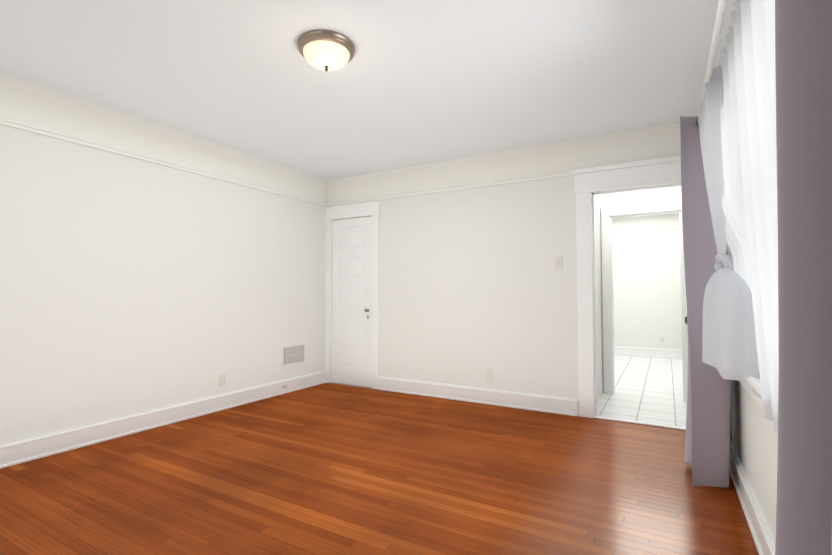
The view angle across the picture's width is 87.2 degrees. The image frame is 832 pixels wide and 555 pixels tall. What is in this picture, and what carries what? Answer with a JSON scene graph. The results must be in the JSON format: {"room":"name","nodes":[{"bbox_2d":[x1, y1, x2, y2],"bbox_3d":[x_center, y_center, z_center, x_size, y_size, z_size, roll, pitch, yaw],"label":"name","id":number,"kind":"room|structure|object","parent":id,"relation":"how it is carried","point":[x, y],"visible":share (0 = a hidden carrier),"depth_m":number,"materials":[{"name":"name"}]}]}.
{"room":"empty bedroom","nodes":[
{"label":"empty bedroom","id":0,"kind":"room"},
{"bbox_2d":[0,72,326,443],"bbox_3d":[-2.364,-0.029,3.671,0.150,2.600,4.900,-1,-2,30],"label":"wall","id":1,"kind":"structure","parent":0,"point":[129,285],"depth_m":3.61,"materials":[{"name":"paint"}]},
{"bbox_2d":[0,117,326,206],"bbox_3d":[-2.287,-1.006,3.662,0.027,0.041,4.600,-1,-2,30],"label":"rail","id":2,"kind":"object","parent":1,"relation":"attached to","point":[35,129],"depth_m":3.62,"materials":[{"name":"white wood"}]},
{"bbox_2d":[0,370,326,468],"bbox_3d":[-2.285,1.191,3.583,0.032,0.155,4.600,-1,-2,30],"label":"baseboard","id":3,"kind":"structure","parent":1,"relation":"attached to","point":[19,451],"depth_m":3.57,"materials":[{"name":"white wood"}]},
{"bbox_2d":[219,374,225,386],"bbox_3d":[-1.896,1.008,4.290,0.010,0.115,0.070,-1,-2,30],"label":"outlet","id":4,"kind":"object","parent":1,"relation":"attached to","point":[222,381],"visible":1,"depth_m":4.29,"materials":[{"name":"beige plastic"}]},
{"bbox_2d":[282,343,305,366],"bbox_3d":[-1.426,0.902,5.113,0.012,0.240,0.370,-1,-2,30],"label":"air vent","id":5,"kind":"object","parent":1,"relation":"in","point":[293,354],"visible":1,"depth_m":5.10,"materials":[{"name":"white metal"}]},
{"bbox_2d":[0,0,736,179],"bbox_3d":[0.671,-1.371,4.630,4.510,0.150,9.500,-1,-2,30],"label":"ceiling","id":6,"kind":"structure","parent":0,"point":[415,83],"depth_m":2.85,"materials":[{"name":"white paint"}]},
{"bbox_2d":[297,30,354,71],"bbox_3d":[-0.529,-1.292,2.583,0.336,0.151,0.336,-1,-2,30],"label":"flush-mount light fixture","id":7,"kind":"object","parent":6,"relation":"attached to","point":[326,50],"visible":1,"depth_m":2.49,"materials":[{"name":"silver metal"}]},
{"bbox_2d":[0,383,758,554],"bbox_3d":[-0.509,1.280,2.476,4.510,0.100,4.750,-1,-2,30],"label":"floor","id":8,"kind":"structure","parent":0,"point":[330,469],"depth_m":2.55,"materials":[{"name":"brown wood"}]},
{"bbox_2d":[327,122,680,415],"bbox_3d":[0.687,0.005,4.660,4.160,2.600,0.150,-1,-2,30],"label":"wall","id":9,"kind":"structure","parent":0,"point":[474,284],"depth_m":4.54,"materials":[{"name":"paint"}]},
{"bbox_2d":[331,216,371,386],"bbox_3d":[-0.804,0.290,5.430,0.655,2.068,0.096,-1,-2,30],"label":"closet door","id":10,"kind":"structure","parent":9,"relation":"in","point":[351,344],"depth_m":5.44,"materials":[{"name":"white wood"}]},
{"bbox_2d":[325,200,379,389],"bbox_3d":[-0.761,0.209,5.469,0.835,2.250,0.174,-1,-2,30],"label":"trim","id":11,"kind":"structure","parent":9,"relation":"attached to","point":[358,210],"depth_m":5.37,"materials":[{"name":"white wood"}]},
{"bbox_2d":[327,171,572,206],"bbox_3d":[0.175,-0.963,4.886,3.020,0.041,0.027,-1,-2,30],"label":"rail","id":12,"kind":"object","parent":9,"relation":"attached to","point":[568,173],"depth_m":4.71,"materials":[{"name":"white wood"}]},
{"bbox_2d":[378,376,577,416],"bbox_3d":[0.527,1.227,4.604,2.245,0.155,0.032,-1,-2,30],"label":"baseboard","id":13,"kind":"structure","parent":9,"relation":"attached to","point":[527,401],"depth_m":4.50,"materials":[{"name":"white wood"}]},
{"bbox_2d":[487,369,492,380],"bbox_3d":[0.760,1.000,4.491,0.070,0.115,0.010,-1,-2,30],"label":"outlet","id":14,"kind":"object","parent":9,"relation":"attached to","point":[489,374],"visible":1,"depth_m":4.49,"materials":[{"name":"beige plastic"}]},
{"bbox_2d":[555,257,562,268],"bbox_3d":[1.365,-0.141,4.179,0.070,0.115,0.018,-1,-2,30],"label":"light switch","id":15,"kind":"object","parent":9,"relation":"attached to","point":[558,262],"visible":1,"depth_m":4.18,"materials":[{"name":"beige plastic"}]},
{"bbox_2d":[572,155,685,429],"bbox_3d":[1.990,0.128,3.891,1.090,2.302,0.216,-1,-2,30],"label":"door frame","id":16,"kind":"structure","parent":9,"relation":"attached to","point":[591,182],"depth_m":4.02,"materials":[{"name":"white wood"}]},
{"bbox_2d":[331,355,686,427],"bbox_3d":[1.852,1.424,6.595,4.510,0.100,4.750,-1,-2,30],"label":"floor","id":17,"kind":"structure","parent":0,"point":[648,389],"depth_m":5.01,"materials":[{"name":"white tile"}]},
{"bbox_2d":[594,194,602,400],"bbox_3d":[1.837,0.004,4.635,0.120,2.600,0.950,-1,-2,30],"label":"wall","id":18,"kind":"structure","parent":0,"point":[598,295],"depth_m":4.80,"materials":[{"name":"paint"}]},
{"bbox_2d":[600,186,681,392],"bbox_3d":[2.593,0.011,4.818,1.010,2.600,0.120,-1,-2,30],"label":"wall","id":19,"kind":"structure","parent":0,"point":[658,195],"depth_m":4.88,"materials":[{"name":"paint"}]},
{"bbox_2d":[601,201,687,401],"bbox_3d":[2.541,0.252,4.829,0.870,2.120,0.141,-1,-2,30],"label":"door frame","id":20,"kind":"structure","parent":19,"relation":"attached to","point":[608,214],"depth_m":4.93,"materials":[{"name":"white wood"}]},
{"bbox_2d":[612,214,681,349],"bbox_3d":[3.864,0.127,8.139,2.110,2.600,0.150,-1,-2,30],"label":"wall","id":21,"kind":"structure","parent":0,"point":[646,289],"depth_m":7.88,"materials":[{"name":"paint"}]},
{"bbox_2d":[614,346,681,358],"bbox_3d":[3.849,1.345,8.000,1.940,0.155,0.032,-1,-2,30],"label":"baseboard","id":22,"kind":"structure","parent":21,"relation":"attached to","point":[618,350],"depth_m":7.82,"materials":[{"name":"white wood"}]},
{"bbox_2d":[660,336,664,342],"bbox_3d":[4.357,1.093,7.730,0.070,0.115,0.010,-1,-2,30],"label":"outlet","id":23,"kind":"object","parent":21,"relation":"attached to","point":[662,339],"visible":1,"depth_m":7.73,"materials":[{"name":"beige plastic"}]},
{"bbox_2d":[730,380,777,539],"bbox_3d":[2.541,-0.035,3.511,0.200,2.600,9.500,-1,-2,30],"label":"wall","id":24,"kind":"structure","parent":0,"point":[754,436],"depth_m":2.08,"materials":[{"name":"paint"}]},
{"bbox_2d":[697,0,726,125],"bbox_3d":[1.044,-0.931,1.327,0.195,0.100,3.748,-1,-2,30],"label":"curtain rod","id":25,"kind":"object","parent":24,"relation":"attached to","point":[721,9],"depth_m":1.71,"materials":[{"name":"white metal"}]},
{"bbox_2d":[680,116,730,487],"bbox_3d":[1.786,0.130,2.707,0.238,2.155,0.520,-1,-2,30],"label":"curtain","id":26,"kind":"object","parent":25,"relation":"hanging from","point":[707,446],"visible":0.75,"depth_m":2.54,"materials":[{"name":"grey fabric"}]},
{"bbox_2d":[698,65,760,397],"bbox_3d":[1.522,-0.216,2.159,0.192,1.482,0.670,-1,-2,30],"label":"sheer curtain","id":27,"kind":"object","parent":25,"relation":"hanging from","point":[729,348],"visible":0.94,"depth_m":2.08,"materials":[{"name":"white fabric"}]},
{"bbox_2d":[720,0,778,432],"bbox_3d":[1.407,-0.235,1.850,0.165,1.465,2.420,-1,-2,30],"label":"sheer curtain","id":28,"kind":"object","parent":25,"relation":"hanging from","point":[748,140],"visible":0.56,"depth_m":1.40,"materials":[{"name":"white fabric"}]},
{"bbox_2d":[775,0,831,554],"bbox_3d":[0.425,0.047,0.325,0.188,2.155,1.002,-1,-2,30],"label":"curtain","id":29,"kind":"object","parent":25,"relation":"hanging from","point":[803,50],"visible":1,"depth_m":0.67,"materials":[{"name":"grey fabric"}]},
{"bbox_2d":[730,438,775,554],"bbox_3d":[1.297,1.119,1.532,0.032,0.155,4.600,-1,-2,30],"label":"baseboard","id":30,"kind":"structure","parent":24,"relation":"attached to","point":[764,540],"depth_m":2.12,"materials":[{"name":"white wood"}]},
{"bbox_2d":[738,376,773,422],"bbox_3d":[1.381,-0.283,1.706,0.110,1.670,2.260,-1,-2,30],"label":"window sill","id":31,"kind":"structure","parent":24,"relation":"in","point":[749,383],"depth_m":1.87,"materials":[{"name":"white wood"}]}
]}

